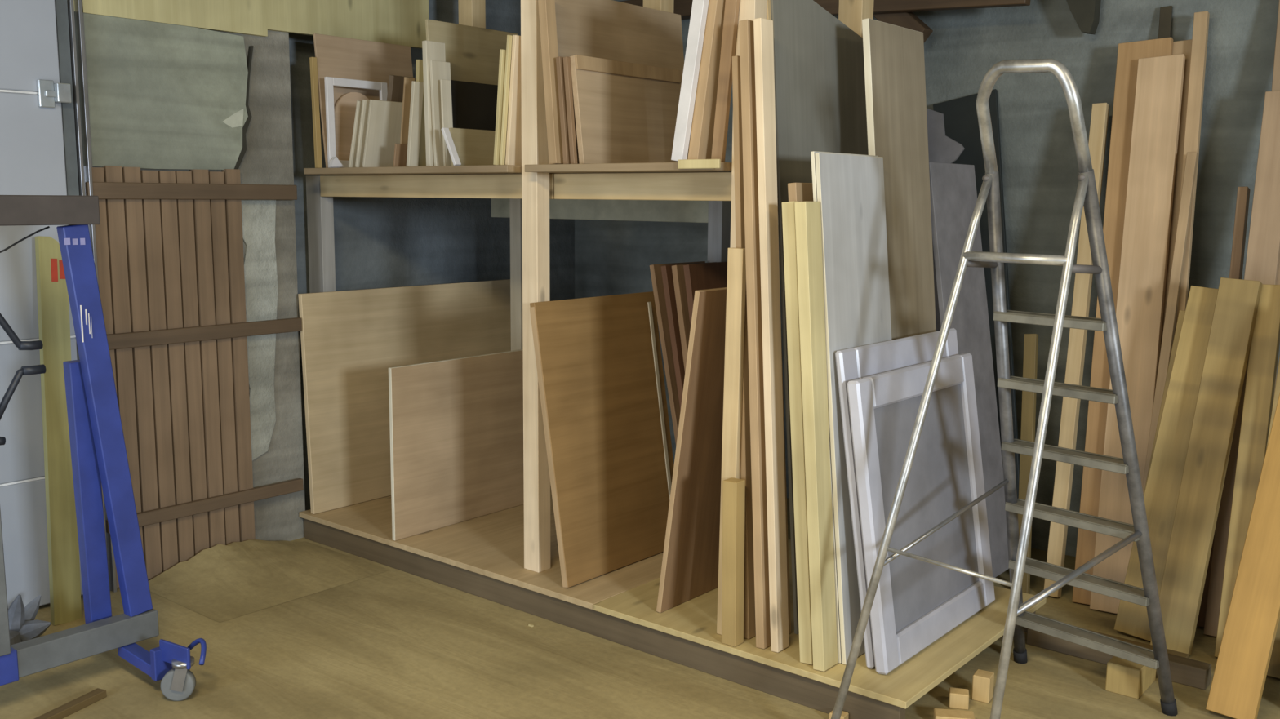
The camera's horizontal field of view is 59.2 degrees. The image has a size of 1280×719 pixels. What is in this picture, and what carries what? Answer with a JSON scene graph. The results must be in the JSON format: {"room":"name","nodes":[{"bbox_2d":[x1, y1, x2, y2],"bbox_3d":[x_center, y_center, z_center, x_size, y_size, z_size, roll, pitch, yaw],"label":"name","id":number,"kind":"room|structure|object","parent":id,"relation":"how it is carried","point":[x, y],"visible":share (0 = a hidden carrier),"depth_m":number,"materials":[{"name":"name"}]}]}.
{"room":"shop","nodes":[
{"label":"shop","id":0,"kind":"room"},
{"bbox_2d":[40,13,305,606],"bbox_3d":[-4.011,-0.398,2.343,0.324,3.250,7.385,7,11,39],"label":"wall","id":1,"kind":"structure","parent":0,"point":[166,97],"depth_m":4.84,"materials":[{"name":"grey paint"}]},
{"bbox_2d":[0,0,117,608],"bbox_3d":[-3.269,-0.256,2.980,0.100,2.800,3.672,7,11,39],"label":"door","id":2,"kind":"structure","parent":1,"relation":"in","point":[46,144],"depth_m":4.20,"materials":[{"name":"metal"}]},
{"bbox_2d":[84,165,303,587],"bbox_3d":[-1.853,0.046,4.802,0.061,1.701,0.925,7,11,39],"label":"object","id":3,"kind":"structure","parent":1,"relation":"in","point":[170,244],"depth_m":4.71,"materials":[{"name":"brown wood"}]},
{"bbox_2d":[73,0,428,48],"bbox_3d":[-1.608,-1.884,4.832,0.030,0.973,1.786,7,11,39],"label":"trim","id":4,"kind":"structure","parent":1,"relation":"attached to","point":[397,22],"depth_m":4.95,"materials":[{"name":"brown wood"}]},
{"bbox_2d":[288,0,574,511],"bbox_3d":[-1.073,-0.922,6.159,0.200,3.250,2.294,7,11,39],"label":"wall","id":5,"kind":"structure","parent":0,"point":[380,242],"depth_m":5.87,"materials":[{"name":"grey paint"}]},
{"bbox_2d":[0,497,1279,718],"bbox_3d":[0.122,1.569,0.688,9.370,0.100,9.680,7,11,39],"label":"floor","id":6,"kind":"structure","parent":0,"point":[393,643],"depth_m":3.79,"materials":[{"name":"beige wood"}]},
{"bbox_2d":[8,594,51,644],"bbox_3d":[-2.224,0.912,3.991,0.267,0.212,0.232,5,9,26],"label":"plant","id":7,"kind":"object","parent":6,"relation":"on","point":[23,626],"visible":0.62,"depth_m":3.96,"materials":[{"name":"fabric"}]},
{"bbox_2d":[35,235,81,625],"bbox_3d":[-2.172,0.267,4.207,0.099,1.445,0.219,-2,8,-15],"label":"plank","id":8,"kind":"object","parent":6,"relation":"on","point":[53,304],"visible":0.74,"depth_m":4.20,"materials":[{"name":"brown wood"}]},
{"bbox_2d":[33,688,106,718],"bbox_3d":[-1.776,1.085,3.496,0.039,0.024,0.262,4,9,22],"label":"wood strip","id":9,"kind":"object","parent":6,"relation":"on","point":[93,696],"visible":1,"depth_m":3.51,"materials":[{"name":"brown wood"}]},
{"bbox_2d":[0,195,206,701],"bbox_3d":[-2.015,0.350,3.091,0.537,1.589,1.505,7,11,39],"label":"stand","id":10,"kind":"object","parent":6,"relation":"on","point":[99,456],"visible":1,"depth_m":3.63,"materials":[{"name":"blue metal"}]},
{"bbox_2d":[148,539,389,622],"bbox_3d":[-1.569,0.873,4.735,0.620,0.092,0.800,7,11,39],"label":"heap","id":11,"kind":"object","parent":6,"relation":"on","point":[220,583],"visible":1,"depth_m":4.71,"materials":[{"name":"beige wood"}]},
{"bbox_2d":[298,0,1046,718],"bbox_3d":[-0.087,-0.682,4.585,3.255,3.240,1.174,7,11,39],"label":"storage rack","id":12,"kind":"object","parent":6,"relation":"on","point":[509,557],"depth_m":4.34,"materials":[{"name":"brown wood"}]},
{"bbox_2d":[328,156,344,167],"bbox_3d":[-1.339,-0.872,4.970,0.020,0.045,0.070,7,11,39],"label":"crumpled paper","id":13,"kind":"object","parent":12,"relation":"on","point":[335,162],"visible":1,"depth_m":4.96,"materials":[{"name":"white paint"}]},
{"bbox_2d":[333,92,369,160],"bbox_3d":[-1.287,-1.039,5.115,0.010,0.343,0.240,5,9,39],"label":"arched panel","id":14,"kind":"object","parent":12,"relation":"on","point":[344,109],"visible":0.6,"depth_m":5.06,"materials":[{"name":"brown wood"}]},
{"bbox_2d":[348,100,362,167],"bbox_3d":[-1.199,-0.978,4.907,0.085,0.283,0.120,7,11,39],"label":"board","id":15,"kind":"object","parent":12,"relation":"on","point":[352,162],"visible":0.34,"depth_m":4.87,"materials":[{"name":"brown wood"}]},
{"bbox_2d":[324,76,387,168],"bbox_3d":[-1.271,-1.059,5.079,0.018,0.394,0.330,6,10,39],"label":"frame","id":16,"kind":"object","parent":12,"relation":"on","point":[330,82],"depth_m":4.97,"materials":[{"name":"white paint"}]},
{"bbox_2d":[355,99,369,167],"bbox_3d":[-1.166,-0.975,4.879,0.077,0.285,0.120,7,11,39],"label":"board","id":17,"kind":"object","parent":12,"relation":"on","point":[365,107],"visible":0.36,"depth_m":4.84,"materials":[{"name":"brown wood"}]},
{"bbox_2d":[313,33,413,168],"bbox_3d":[-1.250,-1.175,5.207,0.076,0.588,0.538,7,11,39],"label":"plywood sheet","id":18,"kind":"object","parent":12,"relation":"on","point":[340,57],"visible":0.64,"depth_m":5.14,"materials":[{"name":"brown wood"}]},
{"bbox_2d":[362,99,402,167],"bbox_3d":[-1.083,-0.976,4.902,0.076,0.283,0.260,7,11,39],"label":"board","id":19,"kind":"object","parent":12,"relation":"on","point":[383,132],"visible":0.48,"depth_m":4.86,"materials":[{"name":"brown wood"}]},
{"bbox_2d":[392,143,407,166],"bbox_3d":[-1.003,-0.859,4.747,0.026,0.097,0.080,7,11,39],"label":"board","id":20,"kind":"object","parent":12,"relation":"on","point":[400,149],"visible":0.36,"depth_m":4.73,"materials":[{"name":"brown wood"}]},
{"bbox_2d":[386,75,415,102],"bbox_3d":[-1.065,-1.053,5.020,0.108,0.403,0.160,7,11,39],"label":"board","id":21,"kind":"object","parent":12,"relation":"on","point":[396,83],"visible":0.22,"depth_m":4.93,"materials":[{"name":"brown wood"}]},
{"bbox_2d":[297,279,511,514],"bbox_3d":[-1.110,0.140,5.682,0.067,1.021,1.335,7,11,39],"label":"plywood sheet","id":22,"kind":"object","parent":12,"relation":"on","point":[350,340],"visible":0.54,"depth_m":5.42,"materials":[{"name":"brown wood"}]},
{"bbox_2d":[400,76,414,144],"bbox_3d":[-0.986,-1.000,4.760,0.059,0.372,0.050,7,11,39],"label":"board","id":23,"kind":"object","parent":12,"relation":"on","point":[407,81],"visible":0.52,"depth_m":4.74,"materials":[{"name":"brown wood"}]},
{"bbox_2d":[422,40,445,166],"bbox_3d":[-0.834,-1.039,4.596,0.026,0.499,0.100,5,10,39],"label":"board","id":24,"kind":"object","parent":12,"relation":"on","point":[432,51],"visible":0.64,"depth_m":4.56,"materials":[{"name":"brown wood"}]},
{"bbox_2d":[429,60,453,166],"bbox_3d":[-0.806,-0.999,4.591,0.034,0.422,0.100,7,11,39],"label":"board","id":25,"kind":"object","parent":12,"relation":"on","point":[438,70],"visible":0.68,"depth_m":4.56,"materials":[{"name":"brown wood"}]},
{"bbox_2d":[388,349,524,540],"bbox_3d":[-0.764,0.358,5.139,0.019,0.750,0.920,7,11,39],"label":"plywood sheet","id":26,"kind":"object","parent":12,"relation":"on","point":[456,424],"visible":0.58,"depth_m":5.04,"materials":[{"name":"brown wood"}]},
{"bbox_2d":[425,19,517,85],"bbox_3d":[-0.718,-1.149,4.962,0.050,0.615,0.532,7,11,39],"label":"plywood sheet","id":27,"kind":"object","parent":12,"relation":"on","point":[472,53],"visible":0.42,"depth_m":4.91,"materials":[{"name":"brown wood"}]},
{"bbox_2d":[448,128,495,165],"bbox_3d":[-0.616,-0.879,4.712,0.023,0.153,0.460,7,11,39],"label":"board","id":28,"kind":"object","parent":12,"relation":"on","point":[473,147],"visible":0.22,"depth_m":4.62,"materials":[{"name":"brown wood"}]},
{"bbox_2d":[450,80,497,130],"bbox_3d":[-0.630,-1.001,4.844,0.048,0.356,0.500,7,11,39],"label":"panel","id":29,"kind":"object","parent":12,"relation":"on","point":[474,104],"visible":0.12,"depth_m":4.75,"materials":[{"name":"black wood"}]},
{"bbox_2d":[493,49,511,164],"bbox_3d":[-0.518,-0.955,4.281,0.058,0.428,0.060,7,11,39],"label":"board","id":30,"kind":"object","parent":12,"relation":"on","point":[502,52],"visible":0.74,"depth_m":4.26,"materials":[{"name":"brown wood"}]},
{"bbox_2d":[499,35,512,164],"bbox_3d":[-0.507,-0.976,4.254,0.059,0.479,0.018,7,11,39],"label":"board","id":31,"kind":"object","parent":12,"relation":"on","point":[508,47],"visible":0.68,"depth_m":4.25,"materials":[{"name":"brown wood"}]},
{"bbox_2d":[505,35,521,165],"bbox_3d":[-0.420,-0.989,4.338,0.064,0.480,0.220,7,11,39],"label":"board","id":32,"kind":"object","parent":12,"relation":"on","point":[513,143],"visible":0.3,"depth_m":4.27,"materials":[{"name":"brown wood"}]},
{"bbox_2d":[537,0,563,164],"bbox_3d":[-0.323,-1.030,4.115,0.094,0.628,0.050,7,11,39],"label":"plank","id":33,"kind":"object","parent":12,"relation":"on","point":[547,15],"visible":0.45,"depth_m":4.10,"materials":[{"name":"brown wood"}]},
{"bbox_2d":[555,56,570,164],"bbox_3d":[-0.270,-0.905,4.107,0.057,0.384,0.050,7,11,39],"label":"board","id":34,"kind":"object","parent":12,"relation":"on","point":[559,60],"visible":0.48,"depth_m":4.09,"materials":[{"name":"brown wood"}]},
{"bbox_2d":[563,56,577,164],"bbox_3d":[-0.253,-0.900,4.080,0.057,0.382,0.018,7,11,39],"label":"board","id":35,"kind":"object","parent":12,"relation":"on","point":[566,64],"visible":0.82,"depth_m":4.07,"materials":[{"name":"brown wood"}]},
{"bbox_2d":[529,291,674,587],"bbox_3d":[-0.116,0.289,4.520,0.198,1.075,0.722,7,11,39],"label":"plywood sheet","id":36,"kind":"object","parent":12,"relation":"on","point":[594,358],"visible":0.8,"depth_m":4.46,"materials":[{"name":"brown wood"}]},
{"bbox_2d":[554,0,689,164],"bbox_3d":[-0.065,-1.103,4.534,0.080,0.657,0.814,7,11,39],"label":"plywood sheet","id":37,"kind":"object","parent":12,"relation":"on","point":[607,29],"visible":0.29,"depth_m":4.50,"materials":[{"name":"brown wood"}]},
{"bbox_2d":[569,54,681,164],"bbox_3d":[-0.033,-0.935,4.312,0.072,0.389,0.620,7,11,39],"label":"board","id":38,"kind":"object","parent":12,"relation":"on","point":[625,112],"visible":0.79,"depth_m":4.25,"materials":[{"name":"brown wood"}]},
{"bbox_2d":[647,302,671,498],"bbox_3d":[0.097,0.281,4.722,0.168,1.037,0.020,7,11,39],"label":"wooden lath","id":39,"kind":"object","parent":12,"relation":"on","point":[649,304],"visible":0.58,"depth_m":4.71,"materials":[{"name":"brown wood"}]},
{"bbox_2d":[649,261,705,444],"bbox_3d":[0.249,0.196,4.762,0.264,1.197,0.360,7,11,39],"label":"board","id":40,"kind":"object","parent":12,"relation":"on","point":[655,269],"visible":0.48,"depth_m":4.62,"materials":[{"name":"brown wood"}]},
{"bbox_2d":[661,262,715,411],"bbox_3d":[0.289,0.203,4.717,0.250,1.196,0.360,7,11,39],"label":"board","id":41,"kind":"object","parent":12,"relation":"on","point":[666,270],"visible":0.22,"depth_m":4.57,"materials":[{"name":"brown wood"}]},
{"bbox_2d":[671,0,709,161],"bbox_3d":[0.166,-0.935,3.670,0.136,0.574,0.028,7,11,39],"label":"plank","id":42,"kind":"object","parent":12,"relation":"on","point":[700,7],"visible":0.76,"depth_m":3.66,"materials":[{"name":"paint"}]},
{"bbox_2d":[656,287,726,613],"bbox_3d":[0.286,0.311,4.088,0.170,1.162,0.500,7,11,39],"label":"plywood sheet","id":43,"kind":"object","parent":12,"relation":"on","point":[691,555],"visible":0.6,"depth_m":3.98,"materials":[{"name":"brown wood"}]},
{"bbox_2d":[671,262,719,370],"bbox_3d":[0.326,0.206,4.675,0.236,1.201,0.360,7,11,39],"label":"board","id":44,"kind":"object","parent":12,"relation":"on","point":[678,277],"visible":0.2,"depth_m":4.53,"materials":[{"name":"brown wood"}]},
{"bbox_2d":[678,159,720,168],"bbox_3d":[0.191,-0.633,3.651,0.165,0.030,0.012,7,11,39],"label":"wooden lath","id":45,"kind":"object","parent":12,"relation":"attached to","point":[688,163],"visible":1,"depth_m":3.64,"materials":[{"name":"brown wood"}]},
{"bbox_2d":[683,262,727,325],"bbox_3d":[0.395,0.206,4.667,0.224,1.207,0.450,7,11,39],"label":"board","id":46,"kind":"object","parent":12,"relation":"on","point":[698,277],"visible":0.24,"depth_m":4.53,"materials":[{"name":"brown wood"}]},
{"bbox_2d":[687,0,725,159],"bbox_3d":[0.230,-0.937,3.689,0.119,0.575,0.080,7,11,39],"label":"plank","id":47,"kind":"object","parent":12,"relation":"on","point":[700,144],"visible":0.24,"depth_m":3.67,"materials":[{"name":"brown wood"}]},
{"bbox_2d":[711,0,739,162],"bbox_3d":[0.279,-0.931,3.650,0.096,0.574,0.020,7,11,39],"label":"plank","id":48,"kind":"object","parent":12,"relation":"on","point":[730,21],"visible":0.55,"depth_m":3.65,"materials":[{"name":"brown wood"}]},
{"bbox_2d":[716,248,746,635],"bbox_3d":[0.302,0.288,3.729,0.060,1.309,0.024,8,11,39],"label":"board","id":49,"kind":"object","parent":12,"relation":"on","point":[736,267],"visible":0.68,"depth_m":3.68,"materials":[{"name":"brown wood"}]},
{"bbox_2d":[721,477,745,646],"bbox_3d":[0.308,0.670,3.722,0.055,0.555,0.052,6,10,39],"label":"timber offcut","id":50,"kind":"object","parent":12,"relation":"on","point":[733,489],"visible":1,"depth_m":3.70,"materials":[{"name":"brown wood"}]},
{"bbox_2d":[732,55,755,639],"bbox_3d":[0.342,-0.014,3.702,0.118,1.916,0.040,7,11,39],"label":"board","id":51,"kind":"object","parent":12,"relation":"on","point":[745,448],"visible":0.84,"depth_m":3.71,"materials":[{"name":"brown wood"}]},
{"bbox_2d":[738,19,770,648],"bbox_3d":[0.385,-0.056,3.639,0.151,2.017,0.085,7,11,39],"label":"board","id":52,"kind":"object","parent":12,"relation":"on","point":[762,625],"visible":0.62,"depth_m":3.61,"materials":[{"name":"brown wood"}]},
{"bbox_2d":[753,17,789,652],"bbox_3d":[0.422,-0.052,3.606,0.152,2.019,0.070,7,11,39],"label":"board","id":53,"kind":"object","parent":12,"relation":"on","point":[762,28],"visible":1,"depth_m":3.59,"materials":[{"name":"brown wood"}]},
{"bbox_2d":[766,0,791,634],"bbox_3d":[0.455,-0.185,3.733,0.170,2.247,0.018,7,11,39],"label":"board","id":54,"kind":"object","parent":12,"relation":"on","point":[768,2],"visible":0.24,"depth_m":3.80,"materials":[{"name":"brown wood"}]},
{"bbox_2d":[781,201,813,664],"bbox_3d":[0.500,0.241,3.535,0.159,1.461,0.030,7,11,39],"label":"board","id":55,"kind":"object","parent":12,"relation":"on","point":[788,207],"visible":0.86,"depth_m":3.52,"materials":[{"name":"brown wood"}]},
{"bbox_2d":[787,182,813,201],"bbox_3d":[0.567,0.197,3.644,0.160,1.518,0.160,7,11,39],"label":"board","id":56,"kind":"object","parent":12,"relation":"on","point":[797,192],"visible":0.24,"depth_m":3.53,"materials":[{"name":"brown wood"}]},
{"bbox_2d":[794,201,837,671],"bbox_3d":[0.550,0.246,3.507,0.157,1.461,0.088,7,11,39],"label":"board","id":57,"kind":"object","parent":12,"relation":"on","point":[807,214],"visible":1,"depth_m":3.48,"materials":[{"name":"brown wood"}]},
{"bbox_2d":[770,0,868,634],"bbox_3d":[0.748,-0.207,4.065,0.181,2.202,0.860,7,11,39],"label":"sheet","id":58,"kind":"object","parent":12,"relation":"on","point":[820,101],"visible":0.36,"depth_m":3.82,"materials":[{"name":"grey wood"}]},
{"bbox_2d":[810,151,878,662],"bbox_3d":[0.717,0.143,3.695,0.168,1.614,0.420,7,11,39],"label":"sheet","id":59,"kind":"object","parent":12,"relation":"on","point":[812,153],"visible":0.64,"depth_m":3.57,"materials":[{"name":"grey wood"}]},
{"bbox_2d":[814,152,891,664],"bbox_3d":[0.729,0.147,3.685,0.171,1.609,0.420,7,11,39],"label":"sheet","id":60,"kind":"object","parent":12,"relation":"on","point":[851,193],"visible":0.66,"depth_m":3.59,"materials":[{"name":"grey wood"}]},
{"bbox_2d":[835,328,958,668],"bbox_3d":[0.940,0.430,3.856,0.175,1.000,0.860,7,11,39],"label":"door","id":61,"kind":"structure","parent":12,"relation":"on","point":[861,362],"depth_m":3.56,"materials":[{"name":"white wood"}]},
{"bbox_2d":[862,17,936,340],"bbox_3d":[0.956,-0.134,4.031,0.223,2.070,0.416,7,11,39],"label":"plywood sheet","id":62,"kind":"object","parent":12,"relation":"on","point":[894,63],"visible":0.52,"depth_m":3.98,"materials":[{"name":"brown wood"}]},
{"bbox_2d":[846,353,995,674],"bbox_3d":[0.974,0.479,3.816,0.180,0.915,0.860,7,11,39],"label":"door","id":63,"kind":"structure","parent":12,"relation":"on","point":[916,603],"depth_m":3.76,"materials":[{"name":"white wood"}]},
{"bbox_2d":[928,162,1008,577],"bbox_3d":[1.281,0.054,4.369,0.265,1.607,0.406,7,11,39],"label":"sheet","id":64,"kind":"object","parent":12,"relation":"on","point":[953,187],"visible":0.46,"depth_m":4.40,"materials":[{"name":"grey wood"}]},
{"bbox_2d":[828,710,848,718],"bbox_3d":[0.614,1.105,3.481,0.050,0.030,0.040,6,10,34],"label":"wood offcut","id":65,"kind":"object","parent":6,"relation":"on","point":[845,715],"visible":0.58,"depth_m":3.47,"materials":[{"name":"beige wood"}]},
{"bbox_2d":[926,108,964,331],"bbox_3d":[1.270,-0.015,4.764,0.303,2.075,0.012,7,11,39],"label":"jagged offcut","id":66,"kind":"object","parent":6,"relation":"on","point":[942,148],"visible":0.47,"depth_m":4.67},
{"bbox_2d":[933,708,975,718],"bbox_3d":[0.968,1.107,3.470,0.120,0.035,0.060,2,8,9],"label":"wood offcut","id":67,"kind":"object","parent":6,"relation":"on","point":[939,713],"visible":1,"depth_m":3.46,"materials":[{"name":"beige wood"}]},
{"bbox_2d":[948,687,968,710],"bbox_3d":[1.017,1.082,3.595,0.060,0.050,0.050,3,8,14],"label":"wood offcut","id":68,"kind":"object","parent":6,"relation":"on","point":[958,698],"visible":1,"depth_m":3.57,"materials":[{"name":"beige wood"}]},
{"bbox_2d":[933,88,1019,498],"bbox_3d":[1.504,-0.154,5.026,0.235,2.097,0.815,0,8,-4],"label":"sheet","id":69,"kind":"object","parent":6,"relation":"on","point":[960,114],"visible":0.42,"depth_m":5.07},
{"bbox_2d":[971,669,994,703],"bbox_3d":[1.111,1.058,3.648,0.055,0.085,0.060,5,10,31],"label":"wood offcut","id":70,"kind":"object","parent":6,"relation":"on","point":[983,681],"visible":1,"depth_m":3.63,"materials":[{"name":"beige wood"}]},
{"bbox_2d":[831,58,1177,718],"bbox_3d":[1.115,0.158,3.276,1.099,1.984,0.566,-7,11,-40],"label":"step ladder","id":71,"kind":"object","parent":6,"relation":"on","point":[1018,619],"visible":1,"depth_m":3.27,"materials":[{"name":"metal"}]},
{"bbox_2d":[1017,333,1038,593],"bbox_3d":[1.604,0.426,4.670,0.057,1.051,0.298,3,8,14],"label":"plank","id":72,"kind":"object","parent":6,"relation":"on","point":[1030,341],"visible":0.6,"depth_m":4.67,"materials":[{"name":"brown wood"}]},
{"bbox_2d":[1043,102,1109,597],"bbox_3d":[1.800,-0.049,4.641,0.064,2.003,0.495,5,9,30],"label":"plank","id":73,"kind":"object","parent":6,"relation":"on","point":[1100,112],"visible":0.82,"depth_m":4.62,"materials":[{"name":"brown wood"}]},
{"bbox_2d":[1026,628,1211,689],"bbox_3d":[1.661,1.028,3.938,0.600,0.070,0.070,7,11,39],"label":"beam","id":74,"kind":"structure","parent":6,"relation":"on","point":[1184,671],"depth_m":3.91,"materials":[{"name":"brown wood"}]},
{"bbox_2d":[1071,37,1173,604],"bbox_3d":[1.946,-0.160,4.539,0.206,2.255,0.578,4,9,26],"label":"plank","id":75,"kind":"object","parent":6,"relation":"on","point":[1129,54],"visible":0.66,"depth_m":4.57,"materials":[{"name":"brown wood"}]},
{"bbox_2d":[1105,656,1155,699],"bbox_3d":[1.640,1.039,3.756,0.105,0.100,0.200,7,11,39],"label":"wood block","id":76,"kind":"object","parent":6,"relation":"on","point":[1125,677],"depth_m":3.69,"materials":[{"name":"brown wood"}]},
{"bbox_2d":[1089,53,1185,613],"bbox_3d":[1.974,-0.111,4.467,0.172,2.179,0.549,5,9,27],"label":"plank","id":77,"kind":"object","parent":6,"relation":"on","point":[1140,298],"visible":0.76,"depth_m":4.46,"materials":[{"name":"brown wood"}]},
{"bbox_2d":[1087,629,1189,658],"bbox_3d":[1.720,1.027,4.093,0.500,0.030,0.050,7,11,39],"label":"board","id":78,"kind":"object","parent":6,"relation":"on","point":[1144,645],"visible":0.18,"depth_m":4.03,"materials":[{"name":"brown wood"}]},
{"bbox_2d":[1143,310,1185,494],"bbox_3d":[1.939,0.419,4.229,0.309,1.198,0.055,-6,10,-36],"label":"plank","id":79,"kind":"object","parent":6,"relation":"on","point":[1181,313],"visible":0.2,"depth_m":4.22,"materials":[{"name":"brown wood"}]},
{"bbox_2d":[1158,5,1173,39],"bbox_3d":[2.052,-0.235,4.580,0.046,2.393,0.492,4,9,24],"label":"plank","id":80,"kind":"object","parent":6,"relation":"on","point":[1166,12],"visible":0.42,"depth_m":4.61,"materials":[{"name":"wood"}]},
{"bbox_2d":[1114,285,1217,640],"bbox_3d":[1.968,0.382,4.152,0.384,1.294,0.149,-4,9,-30],"label":"plank","id":81,"kind":"object","parent":6,"relation":"on","point":[1162,491],"visible":0.58,"depth_m":4.14,"materials":[{"name":"brown wood"}]},
{"bbox_2d":[1142,151,1198,493],"bbox_3d":[2.016,0.102,4.352,0.035,1.791,0.422,7,11,39],"label":"plank","id":82,"kind":"object","parent":6,"relation":"on","point":[1191,162],"visible":0.52,"depth_m":4.35,"materials":[{"name":"brown wood"}]},
{"bbox_2d":[1159,40,1191,358],"bbox_3d":[2.064,-0.147,4.486,0.157,2.246,0.570,4,9,25],"label":"plank","id":83,"kind":"object","parent":6,"relation":"on","point":[1180,47],"visible":0.22,"depth_m":4.49,"materials":[{"name":"brown wood"}]},
{"bbox_2d":[1173,11,1209,336],"bbox_3d":[2.110,-0.187,4.410,0.056,2.348,0.571,4,9,25],"label":"plank","id":84,"kind":"object","parent":6,"relation":"on","point":[1201,20],"visible":0.44,"depth_m":4.44,"materials":[{"name":"brown wood"}]},
{"bbox_2d":[1150,277,1262,654],"bbox_3d":[2.028,0.379,4.037,0.373,1.332,0.135,-6,10,-36],"label":"plank","id":85,"kind":"object","parent":6,"relation":"on","point":[1233,320],"visible":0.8,"depth_m":4.01,"materials":[{"name":"brown wood"}]},
{"bbox_2d":[1196,186,1250,626],"bbox_3d":[2.236,0.175,4.316,0.042,1.660,0.420,5,9,30],"label":"plank","id":86,"kind":"object","parent":6,"relation":"on","point":[1243,193],"visible":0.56,"depth_m":4.33,"materials":[{"name":"brown wood"}]},
{"bbox_2d":[1203,90,1279,636],"bbox_3d":[2.285,0.009,4.214,0.107,2.018,0.480,6,10,34],"label":"plank","id":87,"kind":"object","parent":6,"relation":"on","point":[1263,254],"visible":0.47,"depth_m":4.21,"materials":[{"name":"brown wood"}]},
{"bbox_2d":[1205,393,1279,718],"bbox_3d":[2.051,0.469,3.615,0.621,1.275,0.139,-7,11,-43],"label":"plank","id":88,"kind":"object","parent":6,"relation":"on","point":[1240,673],"visible":1,"depth_m":3.55,"materials":[{"name":"brown wood"}]},
{"bbox_2d":[1214,284,1279,657],"bbox_3d":[2.167,0.396,3.998,0.088,1.312,0.336,6,10,35],"label":"plank","id":89,"kind":"object","parent":6,"relation":"on","point":[1265,340],"visible":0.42,"depth_m":3.99,"materials":[{"name":"brown wood"}]},
{"bbox_2d":[1266,357,1279,678],"bbox_3d":[2.228,0.405,3.872,0.152,1.331,0.341,8,11,42],"label":"plank","id":90,"kind":"object","parent":6,"relation":"on","point":[1273,670],"visible":0.02,"depth_m":3.82,"materials":[{"name":"brown wood"}]},
{"bbox_2d":[1271,0,1279,396],"bbox_3d":[2.361,-0.233,4.232,0.094,2.495,0.603,5,9,27],"label":"plank","id":91,"kind":"object","parent":6,"relation":"on","point":[1276,74],"visible":0.02,"depth_m":4.29,"materials":[{"name":"brown wood"}]},
{"bbox_2d":[574,0,1279,556],"bbox_3d":[3.216,-0.577,4.020,9.180,3.250,0.200,7,11,39],"label":"wall","id":92,"kind":"structure","parent":0,"point":[1040,169],"depth_m":5.02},
{"bbox_2d":[620,0,693,19],"bbox_3d":[0.610,-1.857,5.769,2.250,0.120,0.100,7,11,39],"label":"trim","id":93,"kind":"structure","parent":92,"relation":"attached to","point":[682,7],"depth_m":6.03,"materials":[{"name":"brown wood"}]},
{"bbox_2d":[873,12,933,42],"bbox_3d":[1.147,-1.625,5.225,0.425,0.385,0.090,7,11,39],"label":"trim","id":94,"kind":"structure","parent":92,"relation":"attached to","point":[909,20],"depth_m":5.14,"materials":[{"name":"brown wood"}]},
{"bbox_2d":[813,0,1030,16],"bbox_3d":[1.194,-1.625,5.056,1.125,0.171,0.060,7,11,39],"label":"trim","id":95,"kind":"structure","parent":92,"relation":"attached to","point":[880,6],"depth_m":4.98,"materials":[{"name":"brown wood"}]},
{"bbox_2d":[1066,0,1101,35],"bbox_3d":[1.851,-1.514,4.769,0.181,0.274,0.070,7,11,39],"label":"trim","id":96,"kind":"structure","parent":92,"relation":"attached to","point":[1086,13],"depth_m":4.72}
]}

